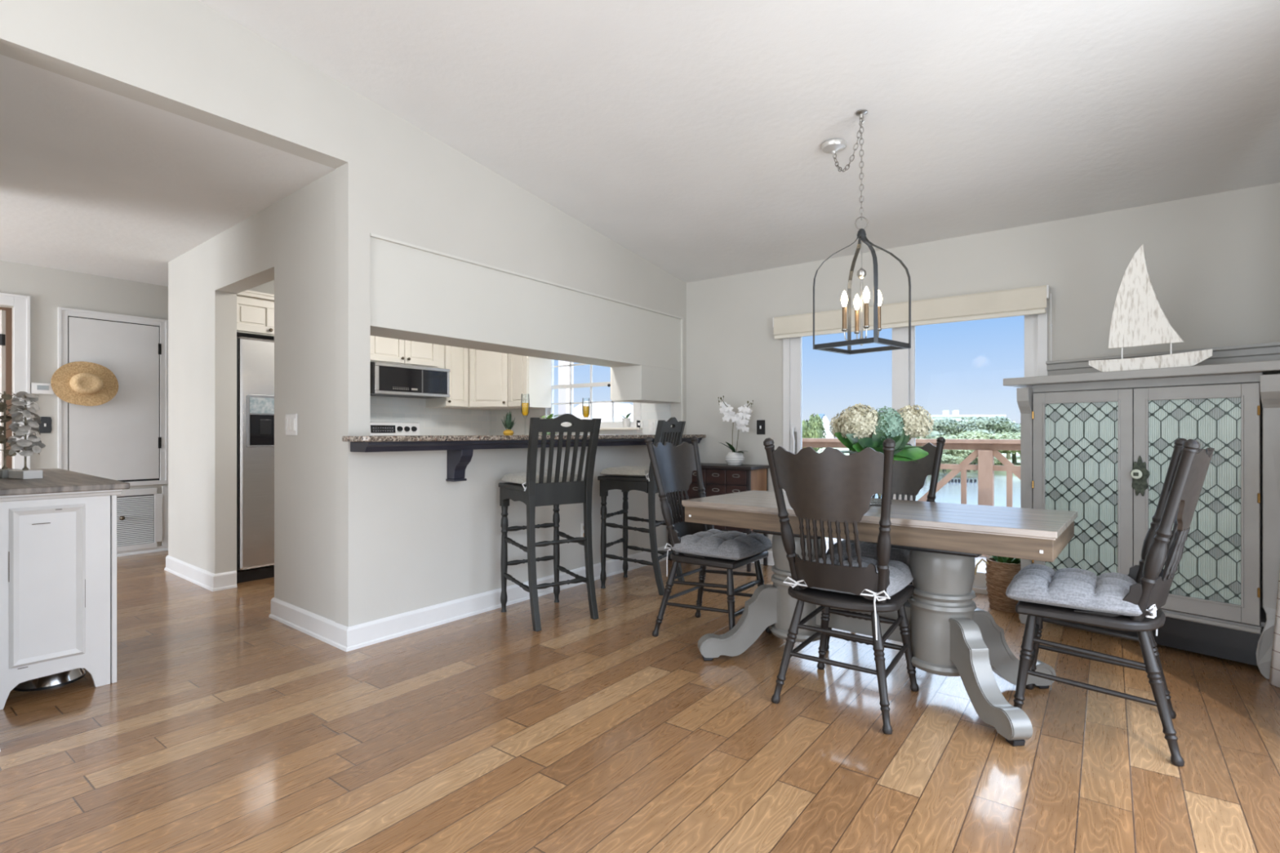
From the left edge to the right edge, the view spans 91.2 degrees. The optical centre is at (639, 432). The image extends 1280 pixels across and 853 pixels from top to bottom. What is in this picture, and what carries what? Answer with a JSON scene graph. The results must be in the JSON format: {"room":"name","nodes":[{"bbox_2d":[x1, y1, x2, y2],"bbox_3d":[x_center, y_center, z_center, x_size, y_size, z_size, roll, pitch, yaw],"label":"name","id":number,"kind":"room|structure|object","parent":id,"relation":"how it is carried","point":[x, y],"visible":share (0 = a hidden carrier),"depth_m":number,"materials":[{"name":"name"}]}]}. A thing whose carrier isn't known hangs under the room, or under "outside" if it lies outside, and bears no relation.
{"room":"dining room","nodes":[
{"label":"dining room","id":0,"kind":"room"},
{"bbox_2d":[0,306,12,468],"bbox_3d":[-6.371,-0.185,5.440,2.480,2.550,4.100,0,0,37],"label":"door frame","id":1,"kind":"structure","parent":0,"point":[8,310],"depth_m":6.76,"materials":[{"name":"wood"}]},
{"bbox_2d":[0,260,168,546],"bbox_3d":[-5.240,-0.135,4.783,0.120,2.450,5.800,0,0,37],"label":"wall","id":2,"kind":"structure","parent":0,"point":[48,289],"depth_m":5.19,"materials":[{"name":"paint"}]},
{"bbox_2d":[0,310,5,468],"bbox_3d":[-5.491,0.040,5.038,0.735,2.060,0.050,0,0,-3],"label":"door","id":3,"kind":"structure","parent":2,"relation":"in","point":[2,313],"depth_m":5.05,"materials":[{"name":"wood"}]},
{"bbox_2d":[0,292,30,469],"bbox_3d":[-5.210,-0.006,4.700,0.028,2.193,0.928,0,0,37],"label":"trim","id":4,"kind":"structure","parent":2,"relation":"attached to","point":[21,304],"depth_m":5.02,"materials":[{"name":"white paint"}]},
{"bbox_2d":[31,382,54,394],"bbox_3d":[-4.887,-0.362,5.131,0.027,0.090,0.140,0,0,37],"label":"thermostat","id":5,"kind":"object","parent":2,"relation":"attached to","point":[36,388],"visible":0.98,"depth_m":5.12,"materials":[{"name":"plastic"}]},
{"bbox_2d":[38,417,52,433],"bbox_3d":[-4.882,-0.065,5.147,0.016,0.135,0.085,0,0,37],"label":"light switch","id":6,"kind":"object","parent":2,"relation":"attached to","point":[45,427],"visible":0.75,"depth_m":5.15,"materials":[{"name":"black plastic"}]},
{"bbox_2d":[57,306,168,485],"bbox_3d":[-4.604,-0.286,5.511,0.028,1.516,0.761,0,0,37],"label":"trim","id":7,"kind":"structure","parent":2,"relation":"attached to","point":[63,313],"depth_m":5.48,"materials":[{"name":"white paint"}]},
{"bbox_2d":[67,315,161,481],"bbox_3d":[-4.603,-0.274,5.515,0.023,1.417,0.645,0,0,37],"label":"door","id":8,"kind":"structure","parent":2,"relation":"in","point":[118,439],"depth_m":5.53,"materials":[{"name":"white paint"}]},
{"bbox_2d":[50,361,118,405],"bbox_3d":[-4.660,-0.415,5.291,0.113,0.375,0.443,0,0,35],"label":"straw hat","id":9,"kind":"object","parent":8,"relation":"hanging from","point":[77,383],"visible":1,"depth_m":5.27,"materials":[{"name":"wicker"}]},
{"bbox_2d":[116,485,168,552],"bbox_3d":[-4.601,0.790,5.485,0.065,0.600,0.810,0,0,37],"label":"door","id":10,"kind":"structure","parent":2,"relation":"in","point":[142,514],"depth_m":5.66,"materials":[{"name":"white paint"}]},
{"bbox_2d":[116,545,168,556],"bbox_3d":[-4.220,1.065,6.031,0.022,0.050,2.380,0,0,37],"label":"baseboard","id":11,"kind":"structure","parent":2,"relation":"attached to","point":[159,548],"depth_m":5.66,"materials":[{"name":"white paint"}]},
{"bbox_2d":[168,169,335,622],"bbox_3d":[-2.622,-0.135,4.169,2.818,2.450,0.135,0,0,39],"label":"wall","id":12,"kind":"structure","parent":0,"point":[291,242],"depth_m":3.71,"materials":[{"name":"paint"}]},
{"bbox_2d":[164,555,237,591],"bbox_3d":[-3.310,1.032,4.719,1.101,0.115,0.172,0,0,39],"label":"baseboard","id":13,"kind":"structure","parent":12,"relation":"attached to","point":[211,581],"depth_m":4.46,"materials":[{"name":"white paint"}]},
{"bbox_2d":[236,295,274,340],"bbox_3d":[-2.936,-0.875,5.085,0.652,0.270,0.900,0,0,37],"label":"upper cabinet","id":14,"kind":"object","parent":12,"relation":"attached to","point":[255,317],"visible":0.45,"depth_m":4.69,"materials":[{"name":"paint"}]},
{"bbox_2d":[236,289,274,301],"bbox_3d":[-2.703,-1.030,4.930,0.090,0.040,0.930,0,0,37],"label":"trim","id":15,"kind":"structure","parent":14,"relation":"attached to","point":[246,293],"depth_m":4.67,"materials":[{"name":"paint"}]},
{"bbox_2d":[284,413,297,435],"bbox_3d":[-1.980,-0.047,3.554,0.140,0.122,0.016,0,0,39],"label":"light switch","id":16,"kind":"object","parent":12,"relation":"attached to","point":[291,420],"visible":1,"depth_m":3.54,"materials":[{"name":"white plastic"}]},
{"bbox_2d":[240,280,274,301],"bbox_3d":[-2.654,-0.135,6.191,0.140,2.450,2.850,0,0,37],"label":"wall","id":17,"kind":"structure","parent":0,"point":[268,287],"depth_m":5.36,"materials":[{"name":"paint"}]},
{"bbox_2d":[369,335,444,368],"bbox_3d":[-2.353,-0.993,6.142,0.382,0.675,0.830,0,0,37],"label":"upper cabinet","id":18,"kind":"object","parent":17,"relation":"attached to","point":[382,349],"visible":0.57,"depth_m":6.02,"materials":[{"name":"paint"}]},
{"bbox_2d":[369,362,449,398],"bbox_3d":[-2.328,-0.502,6.142,0.402,0.285,0.820,0,0,37],"label":"microwave","id":19,"kind":"object","parent":18,"relation":"attached to","point":[386,380],"visible":0.96,"depth_m":5.99,"materials":[{"name":"black metal"}]},
{"bbox_2d":[426,345,468,408],"bbox_3d":[-2.017,-0.797,6.593,0.382,1.065,0.285,0,0,37],"label":"upper cabinet","id":20,"kind":"object","parent":17,"relation":"attached to","point":[455,358],"visible":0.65,"depth_m":6.50,"materials":[{"name":"paint"}]},
{"bbox_2d":[0,0,686,626],"bbox_3d":[-2.086,-0.627,2.430,0.130,3.435,8.200,0,0,37],"label":"wall","id":21,"kind":"structure","parent":0,"point":[408,538],"depth_m":3.29,"materials":[{"name":"paint"}]},
{"bbox_2d":[268,545,667,652],"bbox_3d":[-0.891,1.032,4.675,0.944,0.115,3.173,0,0,37],"label":"baseboard","id":22,"kind":"structure","parent":21,"relation":"attached to","point":[345,638],"depth_m":3.54,"materials":[{"name":"white paint"}]},
{"bbox_2d":[342,434,706,481],"bbox_3d":[-0.587,0.146,4.439,0.550,0.263,3.183,0,0,37],"label":"countertop","id":23,"kind":"structure","parent":21,"relation":"attached to","point":[460,448],"depth_m":3.58,"materials":[{"name":"stone"}]},
{"bbox_2d":[501,410,516,435],"bbox_3d":[-0.839,-0.064,3.984,0.104,0.158,0.104,0,0,37],"label":"potted plant","id":24,"kind":"object","parent":23,"relation":"on","point":[508,424],"visible":0.98,"depth_m":3.98,"materials":[{"name":"green plant"}]},
{"bbox_2d":[520,393,529,435],"bbox_3d":[-0.730,-0.116,3.988,0.072,0.262,0.072,0,0,37],"label":"champagne flute","id":25,"kind":"object","parent":23,"relation":"on","point":[524,406],"visible":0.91,"depth_m":3.97,"materials":[{"name":"clear glass"}]},
{"bbox_2d":[581,397,590,435],"bbox_3d":[-0.383,-0.116,4.453,0.072,0.262,0.072,0,0,37],"label":"champagne flute","id":26,"kind":"object","parent":23,"relation":"on","point":[585,409],"visible":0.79,"depth_m":4.44,"materials":[{"name":"clear glass"}]},
{"bbox_2d":[369,236,680,403],"bbox_3d":[-0.644,-0.652,4.544,0.312,0.760,2.978,0,0,37],"label":"wall panel","id":27,"kind":"object","parent":21,"relation":"attached to","point":[418,295],"visible":0.87,"depth_m":4.10,"materials":[{"name":"paint"}]},
{"bbox_2d":[607,367,612,399],"bbox_3d":[-0.091,-0.645,5.605,0.068,0.730,0.584,0,0,37],"label":"door","id":28,"kind":"structure","parent":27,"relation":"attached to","point":[608,384],"depth_m":5.36,"materials":[{"name":"paint"}]},
{"bbox_2d":[369,233,683,421],"bbox_3d":[-0.509,-0.507,4.446,0.022,1.054,2.982,0,0,37],"label":"trim panel","id":29,"kind":"object","parent":21,"relation":"attached to","point":[371,235],"visible":0.82,"depth_m":4.24,"materials":[{"name":"paint"}]},
{"bbox_2d":[581,523,583,537],"bbox_3d":[-0.400,0.715,4.566,0.016,0.120,0.075,0,0,37],"label":"wall outlet","id":30,"kind":"object","parent":21,"relation":"attached to","point":[582,524],"visible":0.2,"depth_m":4.54,"materials":[{"name":"white plastic"}]},
{"bbox_2d":[541,413,558,435],"bbox_3d":[-0.892,-0.007,6.150,0.255,0.355,0.235,0,0,37],"label":"potted herb","id":31,"kind":"object","parent":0,"point":[550,415],"visible":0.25,"depth_m":6.14,"materials":[{"name":"green plant"}]},
{"bbox_2d":[0,551,1279,852],"bbox_3d":[-2.076,1.150,2.435,8.160,0.120,8.220,0,0,37],"label":"floor","id":32,"kind":"structure","parent":0,"point":[224,726],"depth_m":2.23,"materials":[{"name":"brown wood"}]},
{"bbox_2d":[13,668,85,691],"bbox_3d":[-2.595,1.057,2.760,0.234,0.066,0.234,0,0,37],"label":"pet bowl","id":33,"kind":"object","parent":32,"relation":"on","point":[65,677],"visible":0.57,"depth_m":2.69,"materials":[{"name":"metal"}]},
{"bbox_2d":[0,468,129,710],"bbox_3d":[-3.059,0.654,3.115,1.770,0.872,0.485,0,0,40],"label":"base cabinet","id":34,"kind":"object","parent":32,"relation":"on","point":[58,530],"visible":0.98,"depth_m":2.59,"materials":[{"name":"white paint"}]},
{"bbox_2d":[0,391,22,478],"bbox_3d":[-3.104,0.000,3.064,0.180,0.433,0.120,0,0,29],"label":"leaf sculpture","id":35,"kind":"object","parent":34,"relation":"on","point":[5,418],"visible":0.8,"depth_m":3.05,"materials":[{"name":"metal"}]},
{"bbox_2d":[7,391,45,479],"bbox_3d":[-2.932,0.009,2.994,0.180,0.416,0.131,0,0,29],"label":"leaf sculpture","id":36,"kind":"object","parent":34,"relation":"on","point":[24,445],"visible":1,"depth_m":2.98,"materials":[{"name":"metal"}]},
{"bbox_2d":[236,336,274,583],"bbox_3d":[-2.922,0.195,5.077,0.724,1.790,0.900,0,0,37],"label":"refrigerator","id":37,"kind":"object","parent":32,"relation":"on","point":[255,356],"visible":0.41,"depth_m":4.62,"materials":[{"name":"silver metal"}]},
{"bbox_2d":[369,422,419,435],"bbox_3d":[-2.245,0.491,6.054,0.600,1.198,0.620,0,0,37],"label":"range","id":38,"kind":"object","parent":32,"relation":"on","point":[376,428],"visible":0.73,"depth_m":6.22,"materials":[{"name":"silver metal"}]},
{"bbox_2d":[498,413,601,631],"bbox_3d":[-0.555,0.490,3.760,0.445,1.200,0.505,0,0,-36],"label":"bar stool","id":39,"kind":"object","parent":32,"relation":"on","point":[556,493],"visible":1,"depth_m":3.65,"materials":[{"name":"grey paint"}]},
{"bbox_2d":[501,471,583,491],"bbox_3d":[-0.584,0.284,3.800,0.457,0.085,0.410,0,0,-36],"label":"cushion","id":40,"kind":"object","parent":39,"relation":"on","point":[515,477],"visible":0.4,"depth_m":3.69,"materials":[{"name":"beige fabric"}]},
{"bbox_2d":[597,417,685,595],"bbox_3d":[0.014,0.490,4.489,0.505,1.200,0.445,0,0,24],"label":"bar stool","id":41,"kind":"object","parent":32,"relation":"on","point":[664,433],"visible":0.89,"depth_m":4.37,"materials":[{"name":"grey paint"}]},
{"bbox_2d":[600,465,649,481],"bbox_3d":[-0.031,0.284,4.509,0.410,0.085,0.457,0,0,24],"label":"cushion","id":42,"kind":"object","parent":41,"relation":"on","point":[627,470],"visible":0.8,"depth_m":4.35,"materials":[{"name":"beige fabric"}]},
{"bbox_2d":[644,435,771,636],"bbox_3d":[0.362,0.557,3.429,0.584,1.074,0.509,0,0,37],"label":"dining chair","id":43,"kind":"object","parent":32,"relation":"on","point":[673,467],"visible":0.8,"depth_m":3.45,"materials":[{"name":"paint"}]},
{"bbox_2d":[664,528,772,576],"bbox_3d":[0.431,0.656,3.377,0.472,0.235,0.427,0,0,37],"label":"seat cushion","id":44,"kind":"object","parent":43,"relation":"attached to","point":[713,543],"visible":0.99,"depth_m":3.25,"materials":[{"name":"grey fabric"}]},
{"bbox_2d":[667,462,768,572],"bbox_3d":[0.649,0.677,5.255,0.795,0.825,0.340,0,0,37],"label":"chest","id":45,"kind":"object","parent":32,"relation":"on","point":[717,478],"visible":0.29,"depth_m":5.06,"materials":[{"name":"brown wood"}]},
{"bbox_2d":[717,395,753,465],"bbox_3d":[0.789,-0.020,5.147,0.281,0.568,0.190,0,0,21],"label":"potted orchid","id":46,"kind":"object","parent":45,"relation":"on","point":[734,458],"visible":1,"depth_m":5.12,"materials":[{"name":"plant"}]},
{"bbox_2d":[724,452,744,465],"bbox_3d":[0.779,0.211,5.158,0.159,0.105,0.159,0,0,37],"label":"flower pot","id":47,"kind":"object","parent":46,"relation":"on","point":[731,458],"depth_m":5.10,"materials":[{"name":"white ceramic"}]},
{"bbox_2d":[763,437,919,733],"bbox_3d":[0.835,0.557,2.558,0.509,1.074,0.584,0,0,37],"label":"dining chair","id":48,"kind":"object","parent":32,"relation":"on","point":[830,485],"visible":0.96,"depth_m":2.39,"materials":[{"name":"paint"}]},
{"bbox_2d":[782,553,913,639],"bbox_3d":[0.888,0.656,2.627,0.427,0.235,0.472,0,0,37],"label":"seat cushion","id":49,"kind":"object","parent":48,"relation":"attached to","point":[900,575],"visible":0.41,"depth_m":2.55,"materials":[{"name":"grey fabric"}]},
{"bbox_2d":[681,490,1077,746],"bbox_3d":[1.023,0.710,2.855,1.540,0.760,0.743,0,0,40],"label":"dining table","id":50,"kind":"object","parent":32,"relation":"on","point":[950,636],"visible":0.92,"depth_m":2.56,"materials":[{"name":"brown wood"}]},
{"bbox_2d":[870,500,891,506],"bbox_3d":[1.087,0.229,2.845,0.100,0.200,0.100,0,0,37],"label":"flower vase","id":51,"kind":"object","parent":50,"relation":"on","point":[879,505],"visible":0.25,"depth_m":2.84,"materials":[{"name":"clear glass"}]},
{"bbox_2d":[829,413,878,495],"bbox_3d":[0.977,0.096,2.908,0.150,0.390,0.218,0,0,-26],"label":"hydrangea","id":52,"kind":"object","parent":51,"relation":"in","point":[833,420],"visible":0.29,"depth_m":2.92,"materials":[{"name":"plant"}]},
{"bbox_2d":[835,403,879,497],"bbox_3d":[1.004,0.077,2.865,0.214,0.428,0.214,0,0,37],"label":"hydrangea","id":53,"kind":"object","parent":51,"relation":"in","point":[858,420],"visible":0.81,"depth_m":2.80,"materials":[{"name":"plant"}]},
{"bbox_2d":[834,416,928,462],"bbox_3d":[1.074,0.096,2.835,0.440,0.339,0.266,0,0,-26],"label":"sprig","id":54,"kind":"object","parent":51,"relation":"in","point":[908,453],"visible":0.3,"depth_m":2.80,"materials":[{"name":"green plant"}]},
{"bbox_2d":[871,405,906,494],"bbox_3d":[1.115,0.083,2.850,0.196,0.414,0.192,0,0,37],"label":"hydrangea","id":55,"kind":"object","parent":51,"relation":"in","point":[893,420],"visible":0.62,"depth_m":2.78,"materials":[{"name":"plant"}]},
{"bbox_2d":[880,404,934,497],"bbox_3d":[1.220,0.081,2.851,0.214,0.420,0.189,0,0,37],"label":"hydrangea","id":56,"kind":"object","parent":51,"relation":"in","point":[917,421],"visible":0.76,"depth_m":2.78,"materials":[{"name":"plant"}]},
{"bbox_2d":[826,436,945,650],"bbox_3d":[1.260,0.557,3.252,0.509,1.074,0.584,0,0,37],"label":"dining chair","id":57,"kind":"object","parent":32,"relation":"on","point":[908,477],"visible":0.17,"depth_m":3.35,"materials":[{"name":"paint"}]},
{"bbox_2d":[826,539,910,566],"bbox_3d":[1.208,0.656,3.184,0.427,0.235,0.472,0,0,37],"label":"seat cushion","id":58,"kind":"object","parent":57,"relation":"attached to","point":[868,549],"visible":0.23,"depth_m":3.01,"materials":[{"name":"grey fabric"}]},
{"bbox_2d":[974,555,1020,613],"bbox_3d":[2.273,0.904,3.887,0.264,0.372,0.285,0,0,-29],"label":"basket planter","id":59,"kind":"object","parent":32,"relation":"on","point":[1000,571],"visible":0.64,"depth_m":3.83,"materials":[{"name":"brown wicker"}]},
{"bbox_2d":[1013,438,1214,766],"bbox_3d":[1.752,0.557,2.347,0.584,1.074,0.509,0,0,38],"label":"dining chair","id":60,"kind":"object","parent":32,"relation":"on","point":[1188,465],"visible":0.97,"depth_m":2.16,"materials":[{"name":"paint"}]},
{"bbox_2d":[1005,564,1157,635],"bbox_3d":[1.684,0.656,2.401,0.472,0.235,0.427,0,0,38],"label":"seat cushion","id":61,"kind":"object","parent":60,"relation":"attached to","point":[1079,588],"visible":0.9,"depth_m":2.30,"materials":[{"name":"grey fabric"}]},
{"bbox_2d":[1003,342,1279,679],"bbox_3d":[2.620,0.330,3.241,0.445,1.520,1.215,0,0,-36],"label":"display cabinet","id":62,"kind":"object","parent":32,"relation":"on","point":[1098,445],"visible":0.76,"depth_m":3.04,"materials":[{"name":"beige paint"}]},
{"bbox_2d":[1088,244,1212,372],"bbox_3d":[2.506,-0.624,3.103,0.082,0.625,0.490,0,0,-36],"label":"sailboat","id":63,"kind":"object","parent":62,"relation":"on","point":[1139,318],"visible":0.95,"depth_m":3.11,"materials":[{"name":"white wood"}]},
{"bbox_2d":[0,0,1279,286],"bbox_3d":[-2.057,-1.917,2.502,8.310,1.156,8.350,0,0,37],"label":"ceiling","id":64,"kind":"structure","parent":0,"point":[688,135],"depth_m":3.08,"materials":[{"name":"paint"}]},
{"bbox_2d":[813,109,911,355],"bbox_3d":[1.052,-0.986,3.128,0.390,1.152,0.484,0,0,-41],"label":"lantern pendant","id":65,"kind":"object","parent":64,"relation":"hanging from","point":[833,146],"visible":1,"depth_m":3.06,"materials":[{"name":"metal"}]},
{"bbox_2d":[824,537,986,572],"bbox_3d":[2.293,1.190,5.582,9.000,0.080,1.810,0,0,37],"label":"deck","id":66,"kind":"object","parent":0,"point":[981,566],"depth_m":5.64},
{"bbox_2d":[558,360,573,416],"bbox_3d":[-0.929,-0.060,7.868,0.200,2.500,0.200,0,0,37],"label":"porch post","id":67,"kind":"object","parent":66,"relation":"on","point":[564,371],"visible":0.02,"depth_m":7.81,"materials":[{"name":"white paint"}]},
{"bbox_2d":[802,438,1020,557],"bbox_3d":[2.754,0.605,6.199,9.000,1.090,0.150,0,0,37],"label":"deck railing","id":68,"kind":"object","parent":66,"relation":"on","point":[986,450],"visible":0.13,"depth_m":5.83,"materials":[{"name":"wood"}]},
{"bbox_2d":[553,182,1279,551],"bbox_3d":[0.388,-0.210,5.787,8.300,2.600,0.140,0,0,37],"label":"wall","id":69,"kind":"structure","parent":0,"point":[1213,260],"depth_m":4.03,"materials":[{"name":"paint"}]},
{"bbox_2d":[449,348,529,409],"bbox_3d":[-1.636,-0.797,6.836,0.681,1.065,0.569,0,0,37],"label":"upper cabinet","id":70,"kind":"object","parent":69,"relation":"attached to","point":[487,370],"visible":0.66,"depth_m":6.60,"materials":[{"name":"paint"}]},
{"bbox_2d":[369,395,671,435],"bbox_3d":[-1.271,-0.110,5.783,2.555,0.600,1.850,0,0,37],"label":"backsplash","id":71,"kind":"structure","parent":69,"relation":"attached to","point":[433,421],"depth_m":6.62,"materials":[{"name":"tile"}]},
{"bbox_2d":[507,353,551,408],"bbox_3d":[-1.163,-0.797,6.626,0.290,1.065,0.350,0,0,37],"label":"upper cabinet","id":72,"kind":"object","parent":69,"relation":"attached to","point":[531,375],"visible":0.44,"depth_m":6.51,"materials":[{"name":"paint"}]},
{"bbox_2d":[539,359,642,430],"bbox_3d":[-0.519,-0.505,6.395,1.400,0.950,0.170,0,0,37],"label":"window","id":73,"kind":"structure","parent":69,"relation":"in","point":[612,425],"depth_m":6.41,"materials":[{"name":"white paint"}]},
{"bbox_2d":[617,413,631,427],"bbox_3d":[-0.164,-0.123,6.039,0.181,0.147,0.104,0,0,7],"label":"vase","id":74,"kind":"object","parent":73,"relation":"on","point":[626,420],"visible":0.99,"depth_m":6.01,"materials":[{"name":"white ceramic"}]},
{"bbox_2d":[636,420,643,432],"bbox_3d":[-0.003,-0.060,5.965,0.075,0.120,0.016,0,0,37],"label":"wall outlet","id":75,"kind":"object","parent":69,"relation":"attached to","point":[641,424],"visible":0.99,"depth_m":5.96,"materials":[{"name":"white plastic"}]},
{"bbox_2d":[648,420,655,432],"bbox_3d":[0.109,-0.060,5.881,0.075,0.120,0.016,0,0,37],"label":"wall outlet","id":76,"kind":"object","parent":69,"relation":"attached to","point":[651,424],"visible":1,"depth_m":5.88,"materials":[{"name":"white plastic"}]},
{"bbox_2d":[756,420,764,434],"bbox_3d":[1.006,-0.047,5.227,0.075,0.120,0.016,0,0,37],"label":"light switch","id":77,"kind":"object","parent":69,"relation":"attached to","point":[760,424],"visible":1,"depth_m":5.22,"materials":[{"name":"black plastic"}]},
{"bbox_2d":[751,550,774,565],"bbox_3d":[0.764,1.032,5.405,0.880,0.115,0.022,0,0,37],"label":"baseboard","id":78,"kind":"structure","parent":69,"relation":"attached to","point":[770,558],"depth_m":5.17,"materials":[{"name":"white paint"}]},
{"bbox_2d":[773,284,1053,360],"bbox_3d":[1.856,-0.612,4.536,1.892,0.643,0.100,0,0,37],"label":"roller shade","id":79,"kind":"object","parent":69,"relation":"attached to","point":[1031,300],"visible":0.98,"depth_m":4.34,"materials":[{"name":"fabric"}]},
{"bbox_2d":[782,298,1048,594],"bbox_3d":[1.913,0.080,4.596,1.810,2.020,0.184,0,0,37],"label":"door","id":80,"kind":"structure","parent":69,"relation":"in","point":[1036,326],"depth_m":4.58,"materials":[{"name":"white paint"}]},
{"bbox_3d":[1.206,-0.628,0.061,0.140,3.435,8.340,0,0,37],"label":"wall","id":81,"kind":"structure","parent":0,"visible":0},
{"bbox_3d":[1.591,-1.185,0.872,0.212,0.030,4.300,0,0,37],"label":"curtain rod","id":82,"kind":"object","parent":81,"relation":"attached to","visible":0},
{"bbox_2d":[1269,568,1279,687],"bbox_3d":[2.509,-0.040,2.296,0.096,2.250,0.955,0,0,33],"label":"curtain","id":83,"kind":"object","parent":82,"relation":"hanging from","point":[1274,677],"visible":1,"depth_m":2.69,"materials":[{"name":"fabric"}]},
{"label":"outside","id":84,"kind":"structure","parent":0,"visible":0},
{"bbox_2d":[817,448,1020,475],"bbox_3d":[56.514,3.590,75.739,240.000,1.000,171.000,0,0,37],"label":"grass bank","id":85,"kind":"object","parent":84,"point":[1018,456],"visible":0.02,"depth_m":65.66,"materials":[{"name":"plant"}]},
{"bbox_2d":[802,413,826,452],"bbox_3d":[10.490,1.165,39.847,2.534,4.856,1.752,0,0,11],"label":"round bush","id":86,"kind":"object","parent":85,"relation":"on","point":[813,428],"visible":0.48,"depth_m":39.28,"materials":[{"name":"plant"}]},
{"bbox_2d":[818,413,833,438],"bbox_3d":[39.258,-0.422,135.035,4.420,7.425,4.550,0,0,-3],"label":"house","id":87,"kind":"structure","parent":85,"relation":"on","point":[828,435],"depth_m":132.90,"materials":[{"name":"white"}]},
{"bbox_2d":[915,417,962,439],"bbox_3d":[35.272,0.823,74.938,6.427,5.503,5.919,0,0,4],"label":"tree","id":88,"kind":"object","parent":85,"relation":"on","point":[948,426],"visible":0.38,"depth_m":72.97,"materials":[{"name":"plant"}]},
{"bbox_2d":[940,460,954,473],"bbox_3d":[24.562,2.711,50.773,1.776,1.164,1.581,0,0,17],"label":"tree","id":89,"kind":"object","parent":85,"relation":"on","point":[948,461],"visible":0.3,"depth_m":50.54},
{"bbox_2d":[942,453,955,463],"bbox_3d":[24.307,2.524,51.036,2.472,1.621,2.202,0,0,22],"label":"tree","id":90,"kind":"object","parent":85,"relation":"on","point":[948,457],"visible":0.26,"depth_m":50.26,"materials":[{"name":"plant"}]},
{"bbox_2d":[933,434,968,439],"bbox_3d":[29.684,1.785,60.465,4.642,3.419,5.212,0,0,31],"label":"tree","id":91,"kind":"object","parent":85,"relation":"on","point":[953,436],"visible":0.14,"depth_m":60.43,"materials":[{"name":"plant"}]},
{"bbox_2d":[942,449,968,472],"bbox_3d":[26.206,2.217,53.792,3.608,2.367,3.214,0,0,29],"label":"tree","id":92,"kind":"object","parent":85,"relation":"on","point":[944,451],"visible":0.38,"depth_m":52.65,"materials":[{"name":"plant"}]},
{"bbox_2d":[951,456,965,464],"bbox_3d":[26.553,2.576,52.657,2.027,1.493,2.276,0,0,35],"label":"tree","id":93,"kind":"object","parent":85,"relation":"on","point":[957,460],"visible":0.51,"depth_m":51.83,"materials":[{"name":"plant"}]},
{"bbox_2d":[948,451,969,457],"bbox_3d":[27.424,2.214,53.881,3.619,2.374,3.224,0,0,-24],"label":"tree","id":94,"kind":"object","parent":85,"relation":"on","point":[965,455],"visible":0.3,"depth_m":52.45,"materials":[{"name":"plant"}]},
{"bbox_2d":[954,420,983,435],"bbox_3d":[39.201,0.983,75.186,5.992,5.131,5.518,0,0,45],"label":"tree","id":95,"kind":"object","parent":85,"relation":"on","point":[970,426],"visible":0.22,"depth_m":73.23,"materials":[{"name":"plant"}]},
{"bbox_2d":[966,449,977,472],"bbox_3d":[28.116,2.263,53.883,3.064,2.257,3.441,0,0,-5],"label":"tree","id":96,"kind":"object","parent":85,"relation":"on","point":[970,451],"visible":0.11,"depth_m":52.59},
{"bbox_2d":[969,459,977,471],"bbox_3d":[28.537,2.547,53.799,2.385,1.564,2.124,0,0,-13],"label":"tree","id":97,"kind":"object","parent":85,"relation":"on","point":[975,461],"visible":0.12,"depth_m":53.24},
{"bbox_2d":[955,430,1011,452],"bbox_3d":[33.746,1.629,61.102,5.793,3.799,5.159,0,0,2],"label":"tree","id":98,"kind":"object","parent":85,"relation":"on","point":[974,434],"visible":0.35,"depth_m":60.51,"materials":[{"name":"plant"}]},
{"bbox_2d":[957,414,1015,434],"bbox_3d":[40.977,0.728,74.283,6.683,5.723,6.155,0,0,11],"label":"tree","id":99,"kind":"object","parent":85,"relation":"on","point":[998,424],"visible":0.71,"depth_m":72.45,"materials":[{"name":"plant"}]},
{"bbox_2d":[994,457,999,463],"bbox_3d":[31.667,2.703,56.114,1.806,1.185,1.609,0,0,-3],"label":"tree","id":100,"kind":"object","parent":85,"relation":"on","point":[996,460],"visible":0.26,"depth_m":55.60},
{"bbox_2d":[1000,435,1020,464],"bbox_3d":[36.866,1.763,61.126,5.294,3.473,4.715,0,0,-6],"label":"tree","id":101,"kind":"object","parent":85,"relation":"on","point":[1014,452],"visible":0.08,"depth_m":60.39,"materials":[{"name":"plant"}]},
{"bbox_2d":[1000,431,1020,436],"bbox_3d":[38.601,1.669,63.664,5.643,3.701,5.026,0,0,-38],"label":"tree","id":102,"kind":"object","parent":85,"relation":"on","point":[1012,433],"visible":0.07,"depth_m":62.53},
{"bbox_2d":[1006,422,1020,458],"bbox_3d":[43.493,1.109,74.474,5.649,4.837,5.202,0,0,-4],"label":"tree","id":103,"kind":"object","parent":85,"relation":"on","point":[1017,427],"visible":0.13,"depth_m":73.07,"materials":[{"name":"plant"}]},
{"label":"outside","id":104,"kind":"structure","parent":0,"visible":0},
{"bbox_2d":[826,471,1020,539],"bbox_3d":[46.465,3.940,95.714,280.000,0.500,191.000,0,0,37],"label":"lagoon water","id":105,"kind":"structure","parent":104,"point":[950,492],"depth_m":39.85,"materials":[{"name":"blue liquid"}]},
{"bbox_2d":[573,400,633,422],"bbox_3d":[-3.061,0.390,60.000,11.000,6.600,6.600,0,0,37],"label":"house","id":106,"kind":"structure","parent":105,"relation":"on","point":[600,411],"depth_m":57.43,"materials":[{"name":"white"}]},
{"bbox_2d":[929,410,1005,421],"bbox_3d":[70.179,-0.660,140.000,18.800,8.700,6.800,0,0,17],"label":"building","id":107,"kind":"structure","parent":105,"relation":"on","point":[955,415],"depth_m":137.10,"materials":[{"name":"white"}]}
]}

